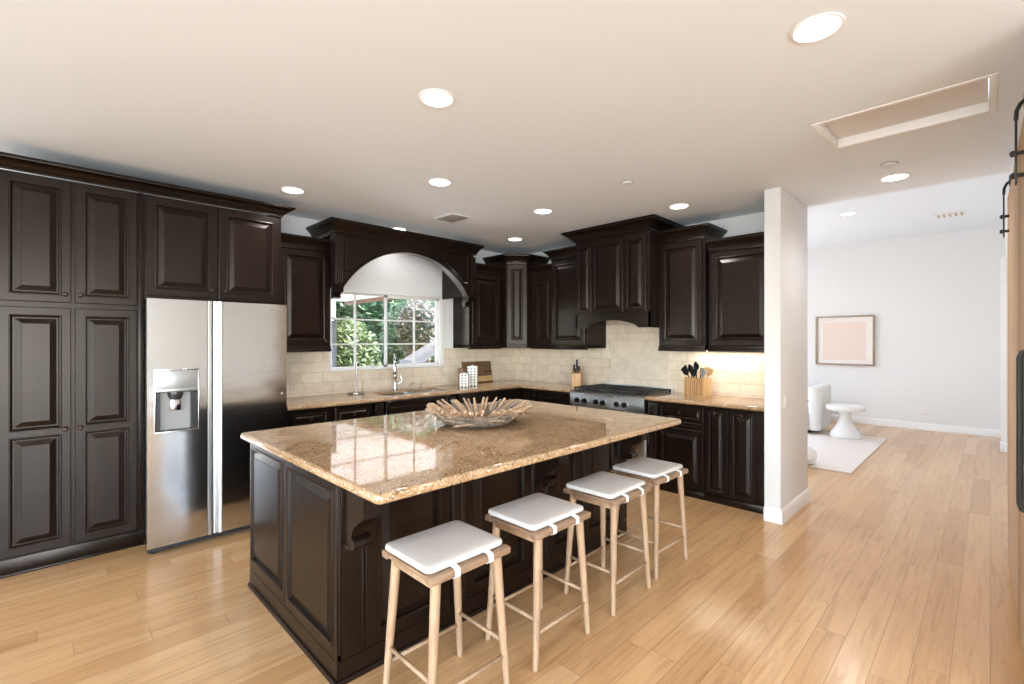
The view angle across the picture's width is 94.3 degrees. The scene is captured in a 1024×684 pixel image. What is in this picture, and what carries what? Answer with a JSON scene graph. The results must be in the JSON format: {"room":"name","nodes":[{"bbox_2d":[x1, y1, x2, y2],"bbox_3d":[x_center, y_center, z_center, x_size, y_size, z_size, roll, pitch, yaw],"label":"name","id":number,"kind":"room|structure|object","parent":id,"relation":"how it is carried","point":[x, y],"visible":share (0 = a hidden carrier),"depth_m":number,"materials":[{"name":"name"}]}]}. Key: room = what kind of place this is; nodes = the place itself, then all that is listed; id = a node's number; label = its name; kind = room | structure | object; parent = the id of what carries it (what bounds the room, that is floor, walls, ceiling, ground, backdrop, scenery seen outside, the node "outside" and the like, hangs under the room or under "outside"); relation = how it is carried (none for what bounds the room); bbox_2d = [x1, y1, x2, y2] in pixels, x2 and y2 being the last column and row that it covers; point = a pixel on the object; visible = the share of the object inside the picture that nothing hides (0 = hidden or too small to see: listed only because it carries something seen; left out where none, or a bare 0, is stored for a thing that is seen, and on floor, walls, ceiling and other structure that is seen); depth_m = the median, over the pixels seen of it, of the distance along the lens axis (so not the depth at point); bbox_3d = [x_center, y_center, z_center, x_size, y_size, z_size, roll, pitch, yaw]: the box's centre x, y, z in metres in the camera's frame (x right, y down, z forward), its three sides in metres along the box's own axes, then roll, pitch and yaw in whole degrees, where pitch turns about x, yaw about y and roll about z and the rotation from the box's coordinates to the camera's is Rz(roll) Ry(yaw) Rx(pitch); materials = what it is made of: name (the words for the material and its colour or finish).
{"room":"kitchen","nodes":[
{"label":"kitchen","id":0,"kind":"room"},
{"bbox_2d":[0,168,510,416],"bbox_3d":[-3.126,0.115,3.914,9.080,2.730,0.120,0,0,-45],"label":"wall","id":1,"kind":"structure","parent":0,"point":[406,274],"depth_m":5.59,"materials":[{"name":"white paint"}]},
{"bbox_2d":[144,194,280,304],"bbox_3d":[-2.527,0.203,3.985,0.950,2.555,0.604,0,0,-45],"label":"upper cabinet","id":2,"kind":"object","parent":1,"relation":"attached to","point":[193,251],"visible":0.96,"depth_m":3.74,"materials":[{"name":"brown wood"}]},
{"bbox_2d":[0,151,295,217],"bbox_3d":[-2.749,-1.117,3.730,1.795,0.080,0.653,0,0,-45],"label":"crown molding","id":3,"kind":"structure","parent":2,"relation":"on","point":[9,161],"depth_m":3.38,"materials":[{"name":"brown wood"}]},
{"bbox_2d":[281,232,330,351],"bbox_3d":[-2.055,-0.440,4.599,0.615,1.085,0.396,0,0,-45],"label":"upper cabinet","id":4,"kind":"object","parent":1,"relation":"attached to","point":[305,260],"visible":0.68,"depth_m":4.50,"materials":[{"name":"brown wood"}]},
{"bbox_2d":[329,288,444,370],"bbox_3d":[-1.429,-0.117,5.576,1.500,0.875,0.112,0,0,-45],"label":"window","id":5,"kind":"structure","parent":1,"relation":"attached to","point":[439,321],"depth_m":5.65,"materials":[{"name":"white paint"}]},
{"bbox_2d":[306,217,484,306],"bbox_3d":[-1.216,-0.780,5.280,1.895,0.740,0.612,0,0,-45],"label":"arched valance","id":6,"kind":"object","parent":1,"relation":"attached to","point":[353,244],"visible":0.99,"depth_m":4.90,"materials":[{"name":"brown wood"}]},
{"bbox_2d":[287,348,515,396],"bbox_3d":[-1.168,0.325,5.766,3.468,0.466,0.010,0,0,-45],"label":"tile backsplash","id":7,"kind":"structure","parent":1,"relation":"attached to","point":[308,373],"depth_m":5.40,"materials":[{"name":"tile"}]},
{"bbox_2d":[453,263,505,348],"bbox_3d":[-0.432,-0.437,6.215,0.655,1.080,0.391,0,0,-45],"label":"upper cabinet","id":8,"kind":"object","parent":1,"relation":"attached to","point":[476,326],"visible":0.89,"depth_m":6.10,"materials":[{"name":"brown wood"}]},
{"bbox_2d":[482,254,549,347],"bbox_3d":[0.062,-0.525,6.517,0.662,1.230,0.672,0,0,-45],"label":"upper cabinet","id":9,"kind":"object","parent":1,"relation":"attached to","point":[516,279],"visible":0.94,"depth_m":6.27,"materials":[{"name":"brown wood"}]},
{"bbox_2d":[0,0,1023,253],"bbox_3d":[0.193,-1.330,0.572,9.080,0.160,9.540,0,0,-45],"label":"ceiling","id":10,"kind":"structure","parent":0,"point":[710,106],"depth_m":2.43,"materials":[{"name":"white paint"}]},
{"bbox_2d":[280,187,304,193],"bbox_3d":[-1.813,-1.245,3.932,0.188,0.006,0.188,0,0,-45],"label":"recessed light","id":11,"kind":"object","parent":10,"relation":"in","point":[293,190],"visible":1,"depth_m":3.93,"materials":[{"name":"white paint"}]},
{"bbox_2d":[393,227,406,230],"bbox_3d":[-1.268,-1.245,5.308,0.188,0.006,0.188,0,0,-45],"label":"recessed light","id":12,"kind":"object","parent":10,"relation":"in","point":[399,228],"visible":0.41,"depth_m":5.26,"materials":[{"name":"white paint"}]},
{"bbox_2d":[418,89,454,107],"bbox_3d":[-0.386,-1.245,2.444,0.188,0.006,0.188,0,0,-45],"label":"recessed light","id":13,"kind":"object","parent":10,"relation":"in","point":[436,98],"visible":1,"depth_m":2.44,"materials":[{"name":"white paint"}]},
{"bbox_2d":[428,178,451,186],"bbox_3d":[-0.566,-1.245,3.735,0.188,0.006,0.188,0,0,-45],"label":"recessed light","id":14,"kind":"object","parent":10,"relation":"in","point":[440,182],"visible":1,"depth_m":3.73,"materials":[{"name":"white paint"}]},
{"bbox_2d":[433,213,470,222],"bbox_3d":[-0.606,-1.244,4.811,0.260,0.011,0.300,0,0,-45],"label":"ceiling vent","id":15,"kind":"object","parent":10,"relation":"in","point":[450,217],"visible":1,"depth_m":4.78,"materials":[{"name":"white metal"}]},
{"bbox_2d":[507,237,522,240],"bbox_3d":[0.037,-1.245,5.822,0.188,0.006,0.188,0,0,-45],"label":"recessed light","id":16,"kind":"object","parent":10,"relation":"in","point":[513,238],"visible":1,"depth_m":5.82,"materials":[{"name":"white paint"}]},
{"bbox_2d":[533,208,552,213],"bbox_3d":[0.298,-1.245,4.568,0.188,0.006,0.188,0,0,-45],"label":"recessed light","id":17,"kind":"object","parent":10,"relation":"in","point":[543,210],"visible":1,"depth_m":4.56,"materials":[{"name":"white paint"}]},
{"bbox_2d":[621,180,632,184],"bbox_3d":[0.904,-1.244,3.735,0.090,0.012,0.090,0,0,-45],"label":"ceiling disc","id":18,"kind":"object","parent":10,"relation":"attached to","point":[626,182],"visible":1,"depth_m":3.71,"materials":[{"name":"white paint"}]},
{"bbox_2d":[668,203,689,208],"bbox_3d":[1.546,-1.245,4.398,0.188,0.006,0.188,0,0,-45],"label":"recessed light","id":19,"kind":"object","parent":10,"relation":"in","point":[679,205],"visible":1,"depth_m":4.39,"materials":[{"name":"white paint"}]},
{"bbox_2d":[790,12,845,43],"bbox_3d":[1.217,-1.245,1.897,0.188,0.006,0.188,0,0,-45],"label":"recessed light","id":20,"kind":"object","parent":10,"relation":"in","point":[821,26],"visible":1,"depth_m":1.89,"materials":[{"name":"white paint"}]},
{"bbox_2d":[881,161,898,166],"bbox_3d":[2.663,-1.244,3.349,0.101,0.012,0.101,0,0,-45],"label":"ceiling disc","id":21,"kind":"object","parent":10,"relation":"attached to","point":[892,163],"visible":1,"depth_m":3.33,"materials":[{"name":"white paint"}]},
{"bbox_2d":[879,173,910,181],"bbox_3d":[2.919,-1.245,3.620,0.188,0.006,0.188,0,0,-45],"label":"recessed light","id":22,"kind":"object","parent":10,"relation":"in","point":[899,176],"visible":1,"depth_m":3.61,"materials":[{"name":"white paint"}]},
{"bbox_2d":[812,72,998,150],"bbox_3d":[2.184,-1.298,2.662,0.520,0.104,0.760,0,0,-45],"label":"attic hatch","id":23,"kind":"object","parent":10,"relation":"attached to","point":[979,96],"visible":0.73,"depth_m":2.69,"materials":[{"name":"white paint"}]},
{"bbox_2d":[0,421,1023,683],"bbox_3d":[2.134,1.530,2.499,14.550,0.100,9.540,0,0,-45],"label":"floor","id":24,"kind":"structure","parent":0,"point":[895,569],"depth_m":2.64,"materials":[{"name":"brown wood"}]},
{"bbox_2d":[0,169,143,578],"bbox_3d":[-3.130,0.203,3.390,0.736,2.555,0.609,0,0,-45],"label":"pantry cabinet","id":25,"kind":"object","parent":24,"relation":"on","point":[72,253],"visible":1,"depth_m":3.17,"materials":[{"name":"brown wood"}]},
{"bbox_2d":[144,298,286,553],"bbox_3d":[-2.431,0.594,3.820,0.908,1.772,0.813,0,0,-45],"label":"refrigerator","id":26,"kind":"object","parent":24,"relation":"on","point":[215,373],"visible":0.93,"depth_m":3.47,"materials":[{"name":"grey metal"}]},
{"bbox_2d":[287,407,330,426],"bbox_3d":[-2.004,1.041,4.441,0.385,0.878,0.694,0,0,-45],"label":"base cabinet","id":27,"kind":"object","parent":24,"relation":"on","point":[315,415],"visible":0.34,"depth_m":4.20,"materials":[{"name":"brown wood"}]},
{"bbox_2d":[331,403,371,421],"bbox_3d":[-1.724,1.041,4.719,0.400,0.878,0.694,0,0,-45],"label":"base cabinet","id":28,"kind":"object","parent":24,"relation":"on","point":[345,412],"visible":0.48,"depth_m":4.48,"materials":[{"name":"brown wood"}]},
{"bbox_2d":[375,395,455,415],"bbox_3d":[-1.204,1.048,5.235,1.060,0.865,0.694,0,0,-45],"label":"base cabinet","id":29,"kind":"object","parent":24,"relation":"on","point":[397,407],"visible":0.17,"depth_m":4.91,"materials":[{"name":"brown wood"}]},
{"bbox_2d":[382,520,510,683],"bbox_3d":[-0.272,1.158,1.984,0.417,0.647,0.364,0,0,-45],"label":"bar stool","id":30,"kind":"object","parent":24,"relation":"on","point":[434,556],"visible":1,"depth_m":1.95,"materials":[{"name":"brown wood"}]},
{"bbox_2d":[385,520,501,573],"bbox_3d":[-0.283,0.849,1.990,0.392,0.029,0.325,0,0,-45],"label":"cushion","id":31,"kind":"object","parent":30,"relation":"on","point":[439,549],"depth_m":1.93,"materials":[{"name":"fabric"}]},
{"bbox_2d":[241,399,680,683],"bbox_3d":[-0.217,1.017,3.131,2.395,0.926,1.660,0,0,-45],"label":"kitchen island","id":32,"kind":"object","parent":24,"relation":"on","point":[327,499],"visible":0.88,"depth_m":2.42,"materials":[{"name":"beige stone"}]},
{"bbox_2d":[425,397,531,427],"bbox_3d":[-0.230,0.482,3.199,0.718,0.138,0.722,0,0,-45],"label":"bowl","id":33,"kind":"object","parent":32,"relation":"on","point":[456,414],"visible":1,"depth_m":3.03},
{"bbox_2d":[449,390,497,403],"bbox_3d":[-0.591,1.041,5.815,0.620,0.878,0.654,0,0,-45],"label":"dishwasher","id":34,"kind":"object","parent":24,"relation":"on","point":[491,395],"visible":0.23,"depth_m":5.60,"materials":[{"name":"brown wood"}]},
{"bbox_2d":[497,388,522,400],"bbox_3d":[-0.049,1.041,6.406,0.975,0.878,0.660,0,0,-45],"label":"base cabinet","id":35,"kind":"object","parent":24,"relation":"on","point":[515,393],"visible":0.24,"depth_m":5.98,"materials":[{"name":"brown wood"}]},
{"bbox_2d":[287,379,584,410],"bbox_3d":[-0.642,0.579,5.225,3.463,0.039,1.496,0,0,-45],"label":"countertop","id":36,"kind":"structure","parent":35,"relation":"on","point":[338,399],"depth_m":5.20,"materials":[{"name":"beige stone"}]},
{"bbox_2d":[347,361,364,394],"bbox_3d":[-1.651,0.386,5.033,0.176,0.345,0.176,0,0,-45],"label":"paper towel holder","id":37,"kind":"object","parent":36,"relation":"on","point":[356,392],"visible":1,"depth_m":5.03,"materials":[{"name":"silver metal"}]},
{"bbox_2d":[392,355,401,389],"bbox_3d":[-1.285,0.357,5.319,0.113,0.402,0.232,0,0,-13],"label":"faucet","id":38,"kind":"object","parent":36,"relation":"on","point":[395,382],"visible":1,"depth_m":5.38,"materials":[{"name":"silver metal"}]},
{"bbox_2d":[373,390,448,414],"bbox_3d":[-1.108,0.683,5.274,0.814,0.202,0.349,0,0,-45],"label":"sink","id":39,"kind":"object","parent":36,"relation":"in","point":[384,402],"visible":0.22,"depth_m":5.26,"materials":[{"name":"silver metal"}]},
{"bbox_2d":[373,392,421,414],"bbox_3d":[-1.238,0.683,5.145,0.448,0.202,0.349,0,0,-45],"label":"basin","id":40,"kind":"object","parent":39,"relation":"in","point":[384,402],"depth_m":5.08,"materials":[{"name":"metal"}]},
{"bbox_2d":[411,390,448,402],"bbox_3d":[-0.945,0.683,5.436,0.354,0.202,0.349,0,0,-45],"label":"basin","id":41,"kind":"object","parent":39,"relation":"in","point":[423,390],"depth_m":5.45,"materials":[{"name":"metal"}]},
{"bbox_2d":[458,368,464,385],"bbox_3d":[-0.630,0.446,5.935,0.088,0.225,0.088,0,0,-45],"label":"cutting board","id":42,"kind":"object","parent":36,"relation":"on","point":[460,370],"visible":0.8,"depth_m":5.90,"materials":[{"name":"brown wood"}]},
{"bbox_2d":[460,372,468,386],"bbox_3d":[-0.581,0.470,5.779,0.105,0.177,0.105,0,0,0],"label":"canister","id":43,"kind":"object","parent":36,"relation":"on","point":[464,377],"visible":1,"depth_m":5.73,"materials":[{"name":"ceramic"}]},
{"bbox_2d":[467,365,477,385],"bbox_3d":[-0.495,0.430,5.956,0.125,0.257,0.125,0,0,0],"label":"canister","id":44,"kind":"object","parent":36,"relation":"on","point":[472,370],"visible":0.88,"depth_m":5.89,"materials":[{"name":"ceramic"}]},
{"bbox_2d":[461,361,492,382],"bbox_3d":[-0.465,0.417,6.401,0.500,0.283,0.071,0,0,-45],"label":"cutting board","id":45,"kind":"object","parent":36,"relation":"on","point":[484,367],"visible":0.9,"depth_m":6.45,"materials":[{"name":"brown wood"}]},
{"bbox_2d":[572,368,581,385],"bbox_3d":[0.809,0.451,5.933,0.110,0.215,0.140,0,0,15],"label":"knife block","id":46,"kind":"object","parent":36,"relation":"on","point":[576,377],"visible":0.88,"depth_m":5.87,"materials":[{"name":"brown wood"}]},
{"bbox_2d":[485,493,590,671],"bbox_3d":[0.132,1.158,2.386,0.417,0.647,0.364,0,0,-45],"label":"bar stool","id":47,"kind":"object","parent":24,"relation":"on","point":[535,517],"visible":0.98,"depth_m":2.33,"materials":[{"name":"brown wood"}]},
{"bbox_2d":[488,493,582,530],"bbox_3d":[0.122,0.849,2.391,0.392,0.029,0.325,0,0,-45],"label":"cushion","id":48,"kind":"object","parent":47,"relation":"on","point":[537,511],"depth_m":2.33,"materials":[{"name":"fabric"}]},
{"bbox_2d":[523,388,572,405],"bbox_3d":[0.606,1.041,5.986,0.624,0.878,0.800,0,0,-45],"label":"base cabinet","id":49,"kind":"object","parent":24,"relation":"on","point":[555,397],"visible":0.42,"depth_m":5.78,"materials":[{"name":"brown wood"}]},
{"bbox_2d":[563,471,650,615],"bbox_3d":[0.569,1.158,2.819,0.364,0.647,0.417,0,0,44],"label":"bar stool","id":50,"kind":"object","parent":24,"relation":"on","point":[603,489],"visible":1,"depth_m":2.78,"materials":[{"name":"brown wood"}]},
{"bbox_2d":[566,471,644,498],"bbox_3d":[0.558,0.849,2.825,0.325,0.029,0.392,0,0,44],"label":"cushion","id":51,"kind":"object","parent":50,"relation":"on","point":[599,485],"depth_m":2.76,"materials":[{"name":"fabric"}]},
{"bbox_2d":[570,382,673,460],"bbox_3d":[1.207,0.998,5.331,0.685,0.965,0.945,0,0,-45],"label":"stove","id":52,"kind":"object","parent":24,"relation":"on","point":[629,398],"visible":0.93,"depth_m":5.12,"materials":[{"name":"silver metal"}]},
{"bbox_2d":[574,384,670,396],"bbox_3d":[1.237,0.551,5.362,0.558,0.047,0.933,0,0,-45],"label":"cooktop","id":53,"kind":"object","parent":52,"relation":"in","point":[610,389],"depth_m":5.28,"materials":[{"name":"black metal"}]},
{"bbox_2d":[610,457,687,579],"bbox_3d":[0.927,1.158,3.204,0.417,0.647,0.364,0,0,-44],"label":"bar stool","id":54,"kind":"object","parent":24,"relation":"on","point":[655,472],"visible":0.87,"depth_m":3.12,"materials":[{"name":"brown wood"}]},
{"bbox_2d":[612,457,682,478],"bbox_3d":[0.917,0.849,3.209,0.392,0.029,0.325,0,0,-44],"label":"cushion","id":55,"kind":"object","parent":54,"relation":"on","point":[641,467],"depth_m":3.14,"materials":[{"name":"fabric"}]},
{"bbox_2d":[648,400,704,499],"bbox_3d":[1.776,1.041,4.812,0.629,0.878,0.578,0,0,-45],"label":"base cabinet","id":56,"kind":"object","parent":24,"relation":"on","point":[683,443],"visible":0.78,"depth_m":4.55,"materials":[{"name":"brown wood"}]},
{"bbox_2d":[645,392,763,411],"bbox_3d":[1.964,0.579,4.612,0.630,0.039,1.133,0,0,-45],"label":"countertop","id":57,"kind":"structure","parent":56,"relation":"on","point":[744,403],"depth_m":4.48,"materials":[{"name":"beige stone"}]},
{"bbox_2d":[684,377,711,396],"bbox_3d":[1.895,0.466,4.845,0.125,0.185,0.243,0,0,-27],"label":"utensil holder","id":58,"kind":"object","parent":57,"relation":"on","point":[699,387],"visible":0.9,"depth_m":4.77,"materials":[{"name":"brown wood"}]},
{"bbox_2d":[681,365,688,376],"bbox_3d":[1.844,0.398,4.918,0.012,0.300,0.252,0,0,-27],"label":"spatula","id":59,"kind":"object","parent":58,"relation":"in","point":[684,369],"visible":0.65,"depth_m":4.97,"materials":[{"name":"black plastic"}]},
{"bbox_2d":[688,364,692,378],"bbox_3d":[1.871,0.394,4.931,0.022,0.304,0.122,0,0,-27],"label":"serving spoon","id":60,"kind":"object","parent":58,"relation":"in","point":[689,365],"visible":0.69,"depth_m":4.95,"materials":[{"name":"black plastic"}]},
{"bbox_2d":[690,369,696,377],"bbox_3d":[1.859,0.414,4.846,0.020,0.261,0.084,0,0,-27],"label":"slotted spoon","id":61,"kind":"object","parent":58,"relation":"in","point":[693,371],"visible":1,"depth_m":4.84,"materials":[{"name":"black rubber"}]},
{"bbox_2d":[694,362,698,377],"bbox_3d":[1.889,0.378,4.877,0.025,0.335,0.073,0,0,-17],"label":"ladle","id":62,"kind":"object","parent":58,"relation":"in","point":[696,365],"visible":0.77,"depth_m":4.87,"materials":[{"name":"black plastic"}]},
{"bbox_2d":[700,368,705,378],"bbox_3d":[1.913,0.407,4.759,0.022,0.275,0.074,0,0,-27],"label":"metal spoon","id":63,"kind":"object","parent":58,"relation":"in","point":[703,371],"visible":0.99,"depth_m":4.75,"materials":[{"name":"grey metal"}]},
{"bbox_2d":[706,366,713,377],"bbox_3d":[1.964,0.400,4.785,0.012,0.294,0.164,0,0,-26],"label":"wooden spoon","id":64,"kind":"object","parent":58,"relation":"in","point":[710,370],"visible":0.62,"depth_m":4.75,"materials":[{"name":"brown wood"}]},
{"bbox_2d":[704,406,763,514],"bbox_3d":[2.171,1.041,4.414,0.629,0.878,0.540,0,0,-45],"label":"base cabinet","id":65,"kind":"object","parent":24,"relation":"on","point":[734,438],"visible":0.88,"depth_m":4.22,"materials":[{"name":"brown wood"}]},
{"bbox_2d":[808,431,886,473],"bbox_3d":[3.829,1.472,7.107,2.650,0.016,2.510,0,0,-45],"label":"area rug","id":66,"kind":"object","parent":24,"relation":"on","point":[833,454],"visible":0.44,"depth_m":6.35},
{"bbox_2d":[808,446,817,463],"bbox_3d":[3.450,1.361,5.723,0.392,0.205,0.392,0,0,-45],"label":"pouf","id":67,"kind":"object","parent":66,"relation":"on","point":[812,455],"visible":0.23,"depth_m":5.56,"materials":[{"name":"white fabric"}]},
{"bbox_2d":[808,384,830,432],"bbox_3d":[4.755,1.088,7.942,0.860,0.750,0.850,0,0,-45],"label":"armchair","id":68,"kind":"object","parent":66,"relation":"on","point":[819,416],"visible":0.41,"depth_m":7.46,"materials":[{"name":"white fabric"}]},
{"bbox_2d":[826,403,865,439],"bbox_3d":[5.088,1.218,7.251,0.500,0.490,0.500,0,0,-45],"label":"side table","id":69,"kind":"object","parent":66,"relation":"on","point":[844,428],"visible":1,"depth_m":7.15,"materials":[{"name":"white paint"}]},
{"bbox_2d":[531,212,763,398],"bbox_3d":[1.367,0.115,5.755,0.110,2.730,3.600,0,0,-45],"label":"wall","id":70,"kind":"structure","parent":0,"point":[751,223],"depth_m":4.75,"materials":[{"name":"white paint"}]},
{"bbox_2d":[528,264,551,348],"bbox_3d":[0.493,-0.437,6.268,0.396,1.080,0.408,0,0,-45],"label":"upper cabinet","id":71,"kind":"object","parent":70,"relation":"attached to","point":[541,275],"visible":0.64,"depth_m":6.16,"materials":[{"name":"brown wood"}]},
{"bbox_2d":[543,246,605,349],"bbox_3d":[0.777,-0.512,5.923,0.481,1.230,0.619,0,0,-45],"label":"upper cabinet","id":72,"kind":"object","parent":70,"relation":"attached to","point":[565,335],"visible":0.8,"depth_m":5.79,"materials":[{"name":"brown wood"}]},
{"bbox_2d":[561,214,684,328],"bbox_3d":[1.225,-0.691,5.310,0.708,1.102,1.170,0,0,-45],"label":"range hood","id":73,"kind":"object","parent":70,"relation":"attached to","point":[618,263],"visible":0.97,"depth_m":5.04,"materials":[{"name":"brown wood"}]},
{"bbox_2d":[516,320,763,398],"bbox_3d":[1.323,0.132,5.706,0.020,0.853,3.583,0,0,-45],"label":"tile backsplash","id":74,"kind":"structure","parent":70,"relation":"attached to","point":[631,355],"depth_m":5.55,"materials":[{"name":"tile"}]},
{"bbox_2d":[655,222,727,351],"bbox_3d":[1.812,-0.512,4.895,0.461,1.230,0.623,0,0,-45],"label":"upper cabinet","id":75,"kind":"object","parent":70,"relation":"attached to","point":[684,255],"visible":0.94,"depth_m":4.74,"materials":[{"name":"brown wood"}]},
{"bbox_2d":[706,232,763,351],"bbox_3d":[2.234,-0.437,4.523,0.386,1.080,0.628,0,0,-45],"label":"upper cabinet","id":76,"kind":"object","parent":70,"relation":"attached to","point":[736,263],"visible":0.77,"depth_m":4.45,"materials":[{"name":"brown wood"}]},
{"bbox_2d":[764,187,807,509],"bbox_3d":[2.417,0.115,4.172,0.810,2.730,0.125,0,0,-45],"label":"wall partition","id":77,"kind":"structure","parent":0,"point":[785,216],"depth_m":3.93,"materials":[{"name":"white paint"}]},
{"bbox_2d":[784,394,786,407],"bbox_3d":[2.259,0.495,3.920,0.075,0.118,0.010,0,0,-45],"label":"light switch","id":78,"kind":"object","parent":77,"relation":"attached to","point":[785,395],"visible":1,"depth_m":3.91,"materials":[{"name":"white plastic"}]},
{"bbox_2d":[764,488,809,524],"bbox_3d":[2.423,1.423,4.166,0.842,0.115,0.139,0,0,-45],"label":"baseboard","id":79,"kind":"structure","parent":77,"relation":"attached to","point":[773,515],"depth_m":3.92,"materials":[{"name":"white paint"}]},
{"bbox_2d":[808,225,1004,429],"bbox_3d":[5.745,-0.145,9.116,0.100,3.250,5.360,0,0,-45],"label":"wall","id":80,"kind":"structure","parent":0,"point":[934,300],"depth_m":7.96,"materials":[{"name":"white paint"}]},
{"bbox_2d":[815,315,874,365],"bbox_3d":[6.071,-0.010,8.682,0.045,0.900,0.898,0,0,-45],"label":"framed artwork","id":81,"kind":"object","parent":80,"relation":"attached to","point":[839,340],"visible":1,"depth_m":8.67,"materials":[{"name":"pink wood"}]},
{"bbox_2d":[823,322,865,359],"bbox_3d":[6.067,0.003,8.689,0.002,0.685,0.653,0,0,-45],"label":"print","id":82,"kind":"object","parent":81,"relation":"attached to","point":[841,340],"depth_m":8.68,"materials":[{"name":"pink paper"}]},
{"bbox_2d":[831,414,1000,437],"bbox_3d":[5.739,1.423,9.040,0.016,0.115,5.060,0,0,-45],"label":"baseboard","id":83,"kind":"structure","parent":80,"relation":"attached to","point":[862,420],"depth_m":7.89,"materials":[{"name":"white paint"}]},
{"bbox_2d":[921,407,926,414],"bbox_3d":[6.862,1.165,7.914,0.008,0.118,0.075,0,0,-45],"label":"wall outlet","id":84,"kind":"object","parent":80,"relation":"attached to","point":[923,409],"visible":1,"depth_m":7.91,"materials":[{"name":"white plastic"}]},
{"bbox_2d":[808,171,1011,248],"bbox_3d":[3.840,-1.845,7.224,5.470,0.150,5.360,0,0,-45],"label":"ceiling","id":85,"kind":"structure","parent":0,"point":[910,212],"depth_m":6.59,"materials":[{"name":"white paint"}]},
{"bbox_2d":[840,212,856,215],"bbox_3d":[4.669,-1.765,6.595,0.188,0.006,0.188,0,0,-45],"label":"recessed light","id":86,"kind":"object","parent":85,"relation":"in","point":[846,213],"visible":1,"depth_m":6.58,"materials":[{"name":"white paint"}]},
{"bbox_2d":[933,210,966,218],"bbox_3d":[6.126,-1.762,6.647,0.280,0.013,0.340,0,0,-45],"label":"ceiling vent","id":87,"kind":"object","parent":85,"relation":"in","point":[959,213],"visible":1,"depth_m":6.61,"materials":[{"name":"white metal"}]},
{"bbox_2d":[1005,171,1012,256],"bbox_3d":[4.813,-0.145,4.484,7.750,3.250,0.100,0,0,-45],"label":"wall","id":88,"kind":"structure","parent":0,"point":[1012,171],"depth_m":6.67,"materials":[{"name":"white paint"}]},
{"bbox_2d":[1000,257,1006,451],"bbox_3d":[6.610,0.180,6.386,0.180,2.600,0.068,0,0,-45],"label":"trim","id":89,"kind":"structure","parent":88,"relation":"attached to","point":[1003,443],"depth_m":6.33,"materials":[{"name":"white paint"}]},
{"bbox_2d":[999,95,1023,662],"bbox_3d":[2.792,0.177,2.637,0.086,2.582,2.178,0,0,45],"label":"barn door","id":90,"kind":"structure","parent":88,"relation":"in","point":[1015,201],"depth_m":2.50,"materials":[{"name":"brown wood"}]},
{"bbox_3d":[-4.576,1.550,10.285,16.000,0.100,10.955,0,0,-45],"label":"ground","id":91,"kind":"structure","parent":0,"visible":0},
{"bbox_2d":[331,301,335,320],"bbox_3d":[-6.982,0.204,10.225,6.500,2.592,0.150,0,0,-45],"label":"wall","id":92,"kind":"structure","parent":91,"relation":"on","point":[333,303],"depth_m":12.42,"materials":[{"name":"white paint"}]},
{"bbox_2d":[331,321,336,366],"bbox_3d":[-2.172,0.627,5.763,0.068,1.745,0.092,0,0,-45],"label":"post","id":93,"kind":"object","parent":91,"relation":"on","point":[333,323],"visible":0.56,"depth_m":5.73,"materials":[{"name":"white paint"}]},
{"bbox_2d":[331,316,381,366],"bbox_3d":[-4.059,0.444,11.336,1.330,2.139,2.090,0,0,41],"label":"shrub","id":94,"kind":"object","parent":91,"relation":"on","point":[345,353],"visible":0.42,"depth_m":11.19,"materials":[{"name":"green plant"}]},
{"bbox_2d":[331,294,394,304],"bbox_3d":[-4.269,0.160,7.691,6.580,2.680,6.670,0,0,-45],"label":"patio cover","id":95,"kind":"object","parent":91,"relation":"on","point":[348,299],"visible":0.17,"depth_m":11.39,"materials":[{"name":"white paint"}]},
{"bbox_2d":[334,299,433,364],"bbox_3d":[-2.472,-1.769,18.099,13.759,6.759,2.333,0,0,-44],"label":"hedge","id":96,"kind":"object","parent":91,"relation":"on","point":[370,310],"visible":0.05,"depth_m":15.24,"materials":[{"name":"green plant"}]},
{"bbox_2d":[378,299,434,364],"bbox_3d":[-2.540,0.035,12.988,2.399,3.002,1.560,0,0,-45],"label":"shrub","id":97,"kind":"object","parent":91,"relation":"on","point":[398,352],"visible":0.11,"depth_m":12.39,"materials":[{"name":"green plant"}]},
{"bbox_2d":[395,300,434,362],"bbox_3d":[-2.116,0.258,10.870,1.129,2.510,1.116,0,0,-45],"label":"tree","id":98,"kind":"object","parent":91,"relation":"on","point":[424,331],"visible":0.62,"depth_m":10.59,"materials":[{"name":"green plant"}]},
{"bbox_2d":[399,340,434,363],"bbox_3d":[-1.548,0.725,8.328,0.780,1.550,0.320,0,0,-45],"label":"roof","id":99,"kind":"object","parent":91,"relation":"on","point":[423,354],"visible":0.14,"depth_m":8.19,"materials":[{"name":"grey plastic"}]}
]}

